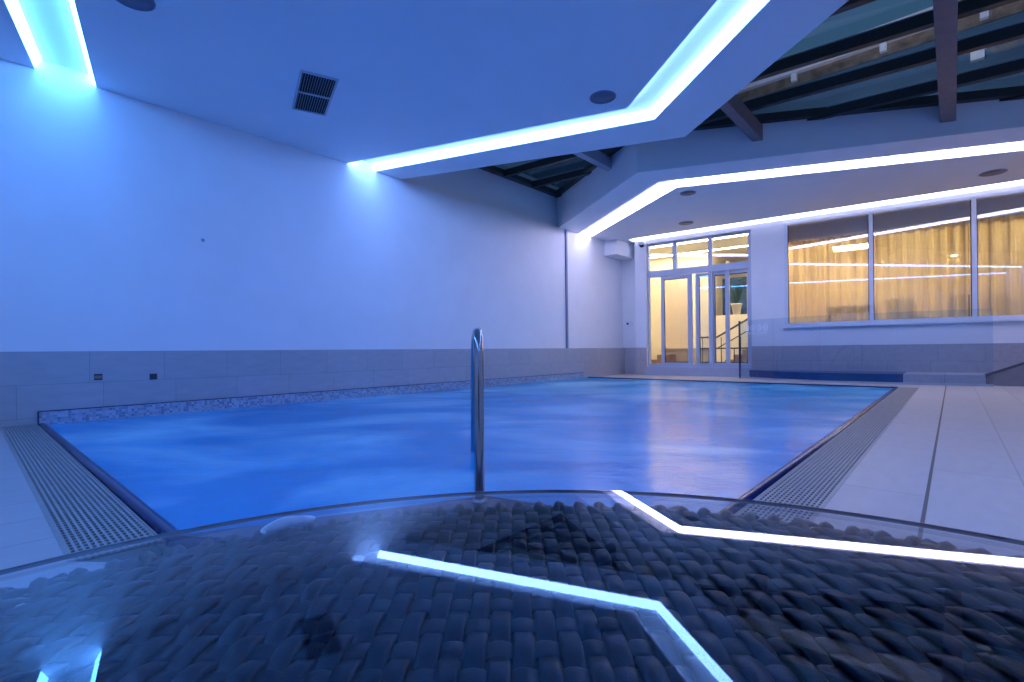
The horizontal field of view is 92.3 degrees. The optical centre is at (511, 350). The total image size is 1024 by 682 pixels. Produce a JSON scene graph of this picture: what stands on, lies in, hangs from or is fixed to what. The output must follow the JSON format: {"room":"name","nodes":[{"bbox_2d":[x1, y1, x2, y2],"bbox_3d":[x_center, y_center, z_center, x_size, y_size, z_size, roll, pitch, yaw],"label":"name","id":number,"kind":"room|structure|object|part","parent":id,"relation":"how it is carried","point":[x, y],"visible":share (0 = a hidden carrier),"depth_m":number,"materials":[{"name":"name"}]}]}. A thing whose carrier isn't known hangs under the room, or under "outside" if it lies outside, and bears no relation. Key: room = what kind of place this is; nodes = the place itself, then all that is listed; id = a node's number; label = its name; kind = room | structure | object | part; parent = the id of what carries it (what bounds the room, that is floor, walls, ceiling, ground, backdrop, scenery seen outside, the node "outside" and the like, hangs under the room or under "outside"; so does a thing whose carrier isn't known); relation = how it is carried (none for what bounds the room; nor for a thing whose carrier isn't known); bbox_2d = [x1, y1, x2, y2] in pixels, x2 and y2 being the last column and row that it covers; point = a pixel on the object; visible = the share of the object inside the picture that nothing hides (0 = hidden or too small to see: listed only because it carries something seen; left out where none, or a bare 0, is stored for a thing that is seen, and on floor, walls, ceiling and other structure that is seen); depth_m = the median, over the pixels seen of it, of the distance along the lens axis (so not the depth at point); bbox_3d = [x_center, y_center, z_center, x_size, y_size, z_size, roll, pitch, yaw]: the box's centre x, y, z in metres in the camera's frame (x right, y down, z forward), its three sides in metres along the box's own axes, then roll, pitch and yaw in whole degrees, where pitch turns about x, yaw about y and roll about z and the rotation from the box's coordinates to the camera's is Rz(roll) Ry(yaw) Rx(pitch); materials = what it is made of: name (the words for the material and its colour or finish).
{"room":"spa","nodes":[
{"label":"spa","id":0,"kind":"room"},
{"bbox_2d":[0,58,635,351],"bbox_3d":[-1.724,-1.422,7.105,0.830,4.120,14.300,-1,0,42],"label":"wall","id":1,"kind":"structure","parent":0,"point":[108,200],"depth_m":5.79,"materials":[{"name":"white paint"}]},
{"bbox_2d":[565,229,568,347],"bbox_3d":[1.178,-1.330,10.625,0.032,2.565,0.055,-1,0,42],"label":"trim","id":2,"kind":"structure","parent":1,"relation":"attached to","point":[566,250],"depth_m":10.61,"materials":[{"name":"blue"}]},
{"bbox_2d":[604,239,634,259],"bbox_3d":[2.675,-2.462,12.083,0.352,0.372,1.000,-1,0,42],"label":"air conditioner","id":3,"kind":"object","parent":1,"relation":"attached to","point":[616,249],"depth_m":11.79,"materials":[{"name":"white paint"}]},
{"bbox_2d":[625,321,632,325],"bbox_3d":[2.923,-0.671,12.303,0.200,0.120,0.026,-1,0,42],"label":"wall switch","id":4,"kind":"object","parent":1,"relation":"attached to","point":[627,323],"visible":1,"depth_m":12.29,"materials":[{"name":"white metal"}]},
{"bbox_2d":[750,0,1019,82],"bbox_3d":[3.152,-3.098,5.186,10.180,0.571,0.086,-1,0,42],"label":"bar","id":5,"kind":"object","parent":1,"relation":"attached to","point":[924,20],"visible":0.44,"depth_m":4.82,"materials":[{"name":"brown metal"}]},
{"bbox_2d":[0,348,635,426],"bbox_3d":[-1.696,0.910,7.034,0.530,1.855,14.200,-1,0,42],"label":"wall","id":6,"kind":"structure","parent":0,"point":[30,382],"depth_m":5.67,"materials":[{"name":"tile"}]},
{"bbox_2d":[94,374,102,379],"bbox_3d":[-4.006,0.257,4.764,0.006,0.060,0.064,-1,0,42],"label":"wall outlet","id":7,"kind":"object","parent":6,"relation":"attached to","point":[96,376],"depth_m":4.76,"materials":[{"name":"grey plastic"}]},
{"bbox_2d":[150,374,156,379],"bbox_3d":[-3.712,0.270,5.092,0.006,0.060,0.064,-1,0,42],"label":"wall outlet","id":8,"kind":"object","parent":6,"relation":"attached to","point":[152,376],"depth_m":5.09,"materials":[{"name":"grey plastic"}]},
{"bbox_2d":[37,372,583,424],"bbox_3d":[-1.337,0.586,7.734,0.013,0.136,8.835,-1,0,42],"label":"trim","id":9,"kind":"structure","parent":6,"relation":"attached to","point":[580,372],"depth_m":5.70,"materials":[{"name":"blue tile"}]},
{"bbox_2d":[39,373,583,424],"bbox_3d":[-1.334,0.730,7.739,0.009,0.408,8.825,-1,0,42],"label":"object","id":10,"kind":"structure","parent":6,"relation":"attached to","point":[91,414],"depth_m":5.80,"materials":[{"name":"tile"}]},
{"bbox_2d":[0,0,1023,260],"bbox_3d":[2.945,-2.681,5.687,11.828,0.100,18.439,-1,0,42],"label":"ceiling","id":11,"kind":"structure","parent":0,"point":[411,74],"depth_m":4.74,"materials":[{"name":"paint"}]},
{"bbox_2d":[5,0,41,66],"bbox_3d":[-1.286,-2.641,0.221,0.048,0.084,10.437,-1,0,-35],"label":"led strip","id":12,"kind":"object","parent":11,"relation":"attached to","point":[15,10],"visible":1,"depth_m":4.01,"materials":[{"name":"white plastic"}]},
{"bbox_2d":[69,0,95,84],"bbox_3d":[-1.053,-2.643,0.498,0.048,0.084,10.446,-1,0,-35],"label":"led strip","id":13,"kind":"object","parent":11,"relation":"attached to","point":[72,4],"visible":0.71,"depth_m":4.12,"materials":[{"name":"white plastic"}]},
{"bbox_2d":[116,0,155,11],"bbox_3d":[-2.765,-2.566,3.589,0.270,0.010,0.270,-1,0,42],"label":"ceiling speaker","id":14,"kind":"object","parent":11,"relation":"attached to","point":[140,5],"visible":1,"depth_m":3.65,"materials":[{"name":"blue"}]},
{"bbox_2d":[292,70,338,115],"bbox_3d":[-1.993,-2.573,4.956,0.340,0.012,0.810,-1,0,-29],"label":"ceiling vent","id":15,"kind":"object","parent":11,"relation":"in","point":[314,92],"visible":1,"depth_m":4.92,"materials":[{"name":"metal"}]},
{"bbox_2d":[590,90,615,103],"bbox_3d":[0.935,-2.605,5.066,0.270,0.010,0.270,-1,0,42],"label":"ceiling speaker","id":16,"kind":"object","parent":11,"relation":"attached to","point":[603,96],"visible":1,"depth_m":5.07,"materials":[{"name":"blue"}]},
{"bbox_2d":[678,221,693,224],"bbox_3d":[3.599,-2.633,10.178,0.300,0.010,0.300,-1,0,42],"label":"recessed light","id":17,"kind":"object","parent":11,"relation":"in","point":[684,222],"visible":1,"depth_m":10.20,"materials":[{"name":"grey metal"}]},
{"bbox_2d":[679,222,692,224],"bbox_3d":[3.599,-2.635,10.178,0.270,0.004,0.270,-1,0,42],"label":"grille","id":18,"kind":"object","parent":17,"relation":"attached to","point":[681,223],"depth_m":10.20,"materials":[{"name":"grey metal"}]},
{"bbox_2d":[680,190,695,195],"bbox_3d":[2.939,-2.626,8.218,0.260,0.010,0.260,-1,0,42],"label":"recessed light","id":19,"kind":"object","parent":11,"relation":"in","point":[685,193],"visible":1,"depth_m":8.23,"materials":[{"name":"grey metal"}]},
{"bbox_2d":[681,191,694,194],"bbox_3d":[2.939,-2.628,8.218,0.230,0.004,0.230,-1,0,42],"label":"grille","id":20,"kind":"object","parent":19,"relation":"attached to","point":[685,192],"depth_m":8.23,"materials":[{"name":"grey metal"}]},
{"bbox_2d":[650,244,747,257],"bbox_3d":[5.010,-2.636,13.037,3.500,0.034,0.140,-1,0,37],"label":"recessed light","id":21,"kind":"object","parent":11,"relation":"in","point":[744,245],"visible":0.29,"depth_m":13.02,"materials":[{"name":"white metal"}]},
{"bbox_2d":[650,233,747,247],"bbox_3d":[4.207,-2.627,11.952,3.500,0.034,0.140,-1,0,37],"label":"recessed light","id":22,"kind":"object","parent":11,"relation":"in","point":[747,233],"visible":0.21,"depth_m":11.70,"materials":[{"name":"white metal"}]},
{"bbox_2d":[589,142,1023,236],"bbox_3d":[5.334,-2.710,7.447,10.339,0.084,2.390,-1,0,35],"label":"led strip","id":23,"kind":"object","parent":11,"relation":"attached to","point":[1014,146],"visible":1,"depth_m":7.29,"materials":[{"name":"white plastic"}]},
{"bbox_2d":[633,180,1023,240],"bbox_3d":[6.991,-2.728,8.913,10.092,0.084,0.048,-1,0,37],"label":"led strip","id":24,"kind":"object","parent":11,"relation":"attached to","point":[1018,182],"visible":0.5,"depth_m":9.36,"materials":[{"name":"white plastic"}]},
{"bbox_2d":[978,169,1007,176],"bbox_3d":[7.231,-2.671,7.397,0.320,0.010,0.320,-1,0,42],"label":"recessed light","id":25,"kind":"object","parent":11,"relation":"in","point":[996,171],"visible":1,"depth_m":7.39,"materials":[{"name":"grey metal"}]},
{"bbox_2d":[0,374,1023,606],"bbox_3d":[2.168,1.247,4.112,10.280,1.300,15.000,-1,0,42],"label":"floor","id":26,"kind":"structure","parent":0,"point":[977,482],"depth_m":2.25,"materials":[{"name":"tile"}]},
{"bbox_2d":[0,424,162,561],"bbox_3d":[-2.806,0.719,2.978,4.205,0.141,0.270,-1,0,42],"label":"drain grating","id":27,"kind":"object","parent":26,"relation":"in","point":[67,494],"visible":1,"depth_m":2.09,"materials":[{"name":"plastic"}]},
{"bbox_2d":[194,496,551,536],"bbox_3d":[-0.212,1.224,1.827,1.713,1.196,0.616,-1,0,12],"label":"trim","id":28,"kind":"structure","parent":26,"relation":"on","point":[249,531],"depth_m":1.92,"materials":[{"name":"blue tile"}]},
{"bbox_2d":[471,327,487,503],"bbox_3d":[-0.196,0.314,2.578,0.070,0.833,1.155,-1,0,-6],"label":"pool handrail","id":29,"kind":"object","parent":28,"relation":"on","point":[477,358],"visible":0.98,"depth_m":2.02,"materials":[{"name":"metal"}]},
{"bbox_2d":[39,387,897,557],"bbox_3d":[1.395,0.631,3.941,10.588,0.069,4.299,-1,0,-17],"label":"pool nosing","id":30,"kind":"object","parent":26,"relation":"on","point":[155,521],"visible":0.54,"depth_m":2.20,"materials":[{"name":"blue tile"}]},
{"bbox_2d":[48,378,892,558],"bbox_3d":[0.798,1.263,5.988,5.495,1.278,8.975,-1,0,42],"label":"pool water","id":31,"kind":"object","parent":26,"relation":"on","point":[713,439],"visible":0.36,"depth_m":3.29,"materials":[{"name":"blue liquid"}]},
{"bbox_2d":[0,490,1023,681],"bbox_3d":[0.029,0.372,0.019,0.849,0.496,0.850,-1,0,-40],"label":"table","id":32,"kind":"object","parent":26,"relation":"on","point":[598,592],"visible":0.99,"depth_m":0.26,"materials":[{"name":"clear glass"}]},
{"bbox_2d":[260,515,314,531],"bbox_3d":[-0.165,0.125,0.359,0.028,0.001,0.040,-1,0,42],"label":"puddle","id":33,"kind":"object","parent":32,"relation":"on","point":[286,520],"visible":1,"depth_m":0.36,"materials":[{"name":"blue liquid"}]},
{"bbox_2d":[588,377,893,387],"bbox_3d":[3.794,0.617,9.319,5.520,0.086,0.055,-1,0,42],"label":"pool coping","id":34,"kind":"object","parent":26,"relation":"on","point":[588,377],"visible":0.36,"depth_m":8.76,"materials":[{"name":"blue tile"}]},
{"bbox_2d":[735,387,918,531],"bbox_3d":[3.222,0.656,4.350,0.270,0.141,8.170,-1,0,42],"label":"drain grating","id":35,"kind":"object","parent":26,"relation":"in","point":[831,465],"visible":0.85,"depth_m":2.54,"materials":[{"name":"plastic"}]},
{"bbox_2d":[749,370,905,381],"bbox_3d":[5.845,0.479,9.347,2.540,0.160,0.995,-1,0,42],"label":"step","id":36,"kind":"structure","parent":26,"relation":"on","point":[866,376],"depth_m":8.88,"materials":[{"name":"blue tile"}]},
{"bbox_2d":[738,308,993,386],"bbox_3d":[5.804,-0.031,8.644,0.518,1.180,3.769,-1,0,-43],"label":"glass screen","id":37,"kind":"object","parent":26,"relation":"on","point":[740,376],"visible":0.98,"depth_m":8.57,"materials":[{"name":"grey"}]},
{"bbox_3d":[4.709,-0.019,10.175,0.030,1.180,0.030,-1,0,42],"label":"edge post","id":38,"kind":"part","parent":37,"relation":"part of","materials":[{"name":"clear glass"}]},
{"bbox_3d":[5.817,0.541,8.636,0.518,0.035,3.747,-1,0,-43],"label":"rail","id":39,"kind":"part","parent":37,"relation":"part of","materials":[{"name":"grey metal"}]},
{"bbox_2d":[917,386,945,539],"bbox_3d":[4.415,0.573,5.046,0.012,0.001,10.600,-1,0,42],"label":"trim","id":40,"kind":"structure","parent":26,"relation":"in","point":[920,532],"depth_m":2.23,"materials":[{"name":"grey"}]},
{"bbox_2d":[984,361,1023,386],"bbox_3d":[8.674,-0.366,6.564,3.440,1.790,0.200,-1,0,42],"label":"stair cheek","id":41,"kind":"structure","parent":26,"relation":"on","point":[1012,375],"depth_m":7.48,"materials":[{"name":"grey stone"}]},
{"bbox_2d":[17,0,1023,232],"bbox_3d":[2.615,-2.743,4.359,10.558,0.029,13.838,-1,0,42],"label":"light strip","id":42,"kind":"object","parent":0,"point":[51,23],"depth_m":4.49,"materials":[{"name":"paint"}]},
{"bbox_2d":[557,99,1023,227],"bbox_3d":[4.660,-2.983,6.736,10.400,0.667,2.317,-1,0,34],"label":"wall","id":43,"kind":"structure","parent":0,"point":[727,144],"depth_m":6.64,"materials":[{"name":"paint"}]},
{"bbox_2d":[479,86,1023,197],"bbox_3d":[4.389,-3.126,7.818,11.595,0.555,3.561,-1,0,15],"label":"frame","id":44,"kind":"object","parent":43,"relation":"attached to","point":[998,93],"visible":0.6,"depth_m":6.48,"materials":[{"name":"brown metal"}]},
{"bbox_2d":[503,21,1023,176],"bbox_3d":[3.653,-3.103,5.744,10.180,0.571,0.086,-1,0,42],"label":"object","id":45,"kind":"object","parent":43,"relation":"attached to","point":[1012,32],"visible":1,"depth_m":5.50,"materials":[{"name":"brown metal"}]},
{"bbox_2d":[532,57,1023,187],"bbox_3d":[4.207,-3.109,6.362,10.180,0.571,0.086,-1,0,42],"label":"bar","id":46,"kind":"object","parent":43,"relation":"attached to","point":[1015,66],"visible":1,"depth_m":5.90,"materials":[{"name":"brown metal"}]},
{"bbox_2d":[557,94,1023,196],"bbox_3d":[4.754,-3.115,6.973,10.180,0.571,0.086,-1,0,42],"label":"bar","id":47,"kind":"object","parent":43,"relation":"attached to","point":[1018,97],"visible":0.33,"depth_m":5.87,"materials":[{"name":"brown metal"}]},
{"bbox_2d":[933,0,957,122],"bbox_3d":[3.980,-2.904,4.510,0.150,0.184,4.270,-1,0,42],"label":"roof beam","id":48,"kind":"structure","parent":43,"relation":"attached to","point":[945,12],"depth_m":4.68,"materials":[{"name":"wood"}]},
{"bbox_2d":[650,241,969,361],"bbox_3d":[8.142,-1.116,11.664,11.542,3.300,5.300,-1,0,37],"label":"wall","id":49,"kind":"structure","parent":0,"point":[676,292],"depth_m":13.74,"materials":[{"name":"beige paint"}]},
{"bbox_2d":[661,348,707,363],"bbox_3d":[4.818,0.154,13.636,1.330,0.430,0.100,-1,0,37],"label":"baseboard","id":50,"kind":"structure","parent":49,"relation":"attached to","point":[681,354],"depth_m":13.65,"materials":[{"name":"grey"}]},
{"bbox_2d":[722,277,746,314],"bbox_3d":[6.750,-1.511,13.649,1.750,1.120,0.040,-1,0,37],"label":"painting","id":51,"kind":"object","parent":49,"relation":"attached to","point":[742,281],"visible":0.21,"depth_m":13.88,"materials":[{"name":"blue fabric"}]},
{"bbox_2d":[730,283,745,314],"bbox_3d":[5.953,-1.363,12.992,0.453,0.840,0.485,-1,0,42],"label":"potted plant","id":52,"kind":"object","parent":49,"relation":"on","point":[736,307],"visible":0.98,"depth_m":12.93,"materials":[{"name":"green plant"}]},
{"bbox_3d":[5.939,-1.087,13.009,0.270,0.290,0.270,-1,0,42],"label":"pot","id":53,"kind":"part","parent":52,"relation":"part of","materials":[{"name":"white ceramic"}]},
{"bbox_2d":[788,211,1023,242],"bbox_3d":[7.749,-2.381,9.370,4.540,0.040,0.100,-1,0,37],"label":"track","id":54,"kind":"object","parent":49,"relation":"attached to","point":[1018,212],"visible":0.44,"depth_m":9.39,"materials":[{"name":"white metal"}]},
{"bbox_2d":[788,232,868,322],"bbox_3d":[6.535,-1.374,10.272,1.459,1.950,0.183,-1,0,36],"label":"curtain","id":55,"kind":"object","parent":54,"relation":"hanging from","point":[828,277],"visible":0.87,"depth_m":10.22,"materials":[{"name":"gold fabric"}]},
{"bbox_2d":[874,220,968,319],"bbox_3d":[7.735,-1.386,9.405,1.459,1.950,0.179,-1,0,38],"label":"curtain","id":56,"kind":"object","parent":54,"relation":"hanging from","point":[921,271],"visible":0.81,"depth_m":9.35,"materials":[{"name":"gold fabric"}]},
{"bbox_2d":[969,213,1023,316],"bbox_3d":[8.954,-1.399,8.480,1.562,1.950,0.175,-1,0,37],"label":"curtain","id":57,"kind":"object","parent":54,"relation":"hanging from","point":[1000,239],"visible":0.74,"depth_m":8.71,"materials":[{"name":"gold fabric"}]},
{"bbox_2d":[635,184,1023,374],"bbox_3d":[7.106,-1.125,9.028,10.072,3.340,0.252,-1,0,37],"label":"wall","id":58,"kind":"structure","parent":0,"point":[767,238],"depth_m":9.48,"materials":[{"name":"white paint"}]},
{"bbox_2d":[638,241,644,247],"bbox_3d":[3.093,-2.522,11.721,0.170,0.142,0.190,-1,0,42],"label":"security camera","id":59,"kind":"object","parent":58,"relation":"attached to","point":[640,244],"visible":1,"depth_m":11.66,"materials":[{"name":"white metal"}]},
{"bbox_2d":[647,230,751,367],"bbox_3d":[4.215,-1.089,11.193,2.301,2.930,0.130,-1,0,37],"label":"door","id":60,"kind":"structure","parent":58,"relation":"in","point":[710,268],"depth_m":10.98,"materials":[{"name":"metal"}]},
{"bbox_2d":[661,274,692,363],"bbox_3d":[3.837,-0.713,11.457,0.720,2.055,0.044,-1,0,37],"label":"door","id":61,"kind":"structure","parent":60,"relation":"attached to","point":[689,276],"depth_m":11.32,"materials":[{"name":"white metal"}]},
{"bbox_2d":[695,273,708,363],"bbox_3d":[4.332,-0.718,11.159,0.310,2.055,0.044,-1,0,37],"label":"door","id":62,"kind":"structure","parent":60,"relation":"attached to","point":[697,276],"depth_m":11.20,"materials":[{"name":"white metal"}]},
{"bbox_2d":[713,269,748,364],"bbox_3d":[4.795,-0.728,10.777,0.730,2.065,0.107,-1,0,37],"label":"door","id":63,"kind":"structure","parent":60,"relation":"attached to","point":[727,273],"depth_m":10.77,"materials":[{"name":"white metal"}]},
{"bbox_2d":[645,367,754,376],"bbox_3d":[4.239,0.475,11.194,2.400,0.200,0.320,-1,0,37],"label":"trim","id":64,"kind":"structure","parent":58,"relation":"attached to","point":[669,371],"depth_m":11.04,"materials":[{"name":"tile"}]},
{"bbox_2d":[784,211,869,325],"bbox_3d":[6.133,-1.550,9.637,1.391,2.090,0.125,-1,0,37],"label":"window","id":65,"kind":"structure","parent":58,"relation":"in","point":[786,247],"depth_m":9.86,"materials":[{"name":"white metal"}]},
{"bbox_2d":[783,318,1023,328],"bbox_3d":[8.315,-0.502,7.989,6.902,0.050,0.130,-1,0,37],"label":"trim","id":66,"kind":"structure","parent":58,"relation":"attached to","point":[1006,319],"depth_m":8.80,"materials":[{"name":"white metal"}]},
{"bbox_2d":[868,197,971,322],"bbox_3d":[7.259,-1.561,8.803,1.412,2.090,0.125,-1,0,37],"label":"window","id":67,"kind":"structure","parent":58,"relation":"in","point":[965,199],"depth_m":8.98,"materials":[{"name":"white metal"}]},
{"bbox_2d":[903,372,986,383],"bbox_3d":[7.245,0.464,8.187,1.095,0.160,1.058,-1,0,42],"label":"trim","id":68,"kind":"structure","parent":58,"relation":"attached to","point":[908,377],"depth_m":7.91,"materials":[{"name":"tile"}]},
{"bbox_2d":[971,189,1023,319],"bbox_3d":[8.395,-1.573,7.962,1.415,2.090,0.125,-1,0,37],"label":"window","id":69,"kind":"structure","parent":58,"relation":"in","point":[974,240],"depth_m":8.30,"materials":[{"name":"white metal"}]},
{"bbox_2d":[788,194,1022,240],"bbox_3d":[9.924,-2.764,10.271,6.992,0.040,5.200,-1,0,37],"label":"ceiling","id":70,"kind":"structure","parent":0,"point":[1017,194],"depth_m":9.62,"materials":[{"name":"beige paint"}]},
{"bbox_2d":[788,194,1023,239],"bbox_3d":[7.827,-2.532,9.479,4.540,0.380,0.030,-1,0,37],"label":"wall","id":71,"kind":"structure","parent":70,"relation":"attached to","point":[1009,204],"depth_m":9.53,"materials":[{"name":"grey paint"}]},
{"bbox_3d":[4.995,0.418,13.340,4.615,0.100,4.348,-1,0,42],"label":"floor","id":72,"kind":"structure","parent":0,"visible":0},
{"bbox_2d":[651,355,675,363],"bbox_3d":[4.146,0.246,13.761,0.700,0.260,0.500,-1,0,37],"label":"wooden step","id":73,"kind":"structure","parent":72,"relation":"on","point":[669,358],"depth_m":13.54,"materials":[{"name":"brown wood"}]},
{"bbox_2d":[701,318,747,361],"bbox_3d":[5.365,-0.276,12.171,1.362,1.280,0.048,-1,0,37],"label":"stair railing","id":74,"kind":"object","parent":72,"relation":"on","point":[745,320],"visible":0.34,"depth_m":12.20,"materials":[{"name":"grey metal"}]},
{"bbox_3d":[5.363,-0.333,12.172,1.357,0.590,0.036,-1,0,37],"label":"rail","id":75,"kind":"part","parent":74,"relation":"part of","materials":[{"name":"grey metal"}]},
{"bbox_3d":[5.362,-0.615,12.171,1.362,0.603,0.048,-1,0,37],"label":"handrail","id":76,"kind":"part","parent":74,"relation":"part of","materials":[{"name":"grey metal"}]},
{"bbox_2d":[725,349,746,361],"bbox_3d":[5.988,0.032,12.303,1.100,0.650,0.650,-1,0,37],"label":"stairs","id":77,"kind":"structure","parent":72,"relation":"on","point":[744,351],"depth_m":12.13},
{"bbox_3d":[9.951,-0.154,10.271,7.448,0.100,5.832,-1,0,42],"label":"floor","id":78,"kind":"structure","parent":0,"visible":0},
{"bbox_2d":[968,295,969,316],"bbox_3d":[8.557,-0.629,9.397,0.545,0.881,0.480,-1,0,-37],"label":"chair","id":79,"kind":"object","parent":78,"relation":"on","point":[968,295],"visible":0.03,"depth_m":9.45,"materials":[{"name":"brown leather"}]},
{"bbox_3d":[1.356,-2.998,3.271,10.300,0.567,5.137,-1,0,42],"label":"skylight","id":80,"kind":"object","parent":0,"visible":0},
{"bbox_2d":[573,150,611,170],"bbox_3d":[0.876,-3.055,7.291,0.120,0.182,2.270,-1,0,42],"label":"roof beam","id":81,"kind":"structure","parent":80,"relation":"attached to","point":[596,157],"depth_m":7.76,"materials":[{"name":"grey"}]},
{"bbox_2d":[720,95,762,140],"bbox_3d":[2.710,-2.967,6.010,0.120,0.203,2.010,-1,0,42],"label":"roof beam","id":82,"kind":"structure","parent":80,"relation":"attached to","point":[734,108],"depth_m":6.19,"materials":[{"name":"wood"}]},
{"bbox_2d":[829,0,875,16],"bbox_3d":[2.638,-3.092,4.612,10.180,0.571,0.086,-1,0,42],"label":"bar","id":83,"kind":"object","parent":80,"relation":"attached to","point":[850,4],"visible":0.02,"depth_m":4.30,"materials":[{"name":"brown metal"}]},
{"label":"outside","id":84,"kind":"structure","parent":0,"visible":0},
{"bbox_2d":[501,0,1023,243],"bbox_3d":[11.981,-4.981,17.919,44.000,10.950,3.250,-1,0,42],"label":"ceiling beams","id":85,"kind":"structure","parent":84,"point":[1012,13],"depth_m":15.82,"materials":[{"name":"grey"}]},
{"bbox_3d":[11.927,-10.171,17.919,44.000,0.570,3.250,-1,0,42],"label":"cornice","id":86,"kind":"part","parent":85,"relation":"part of","materials":[{"name":"white paint"}]}
]}

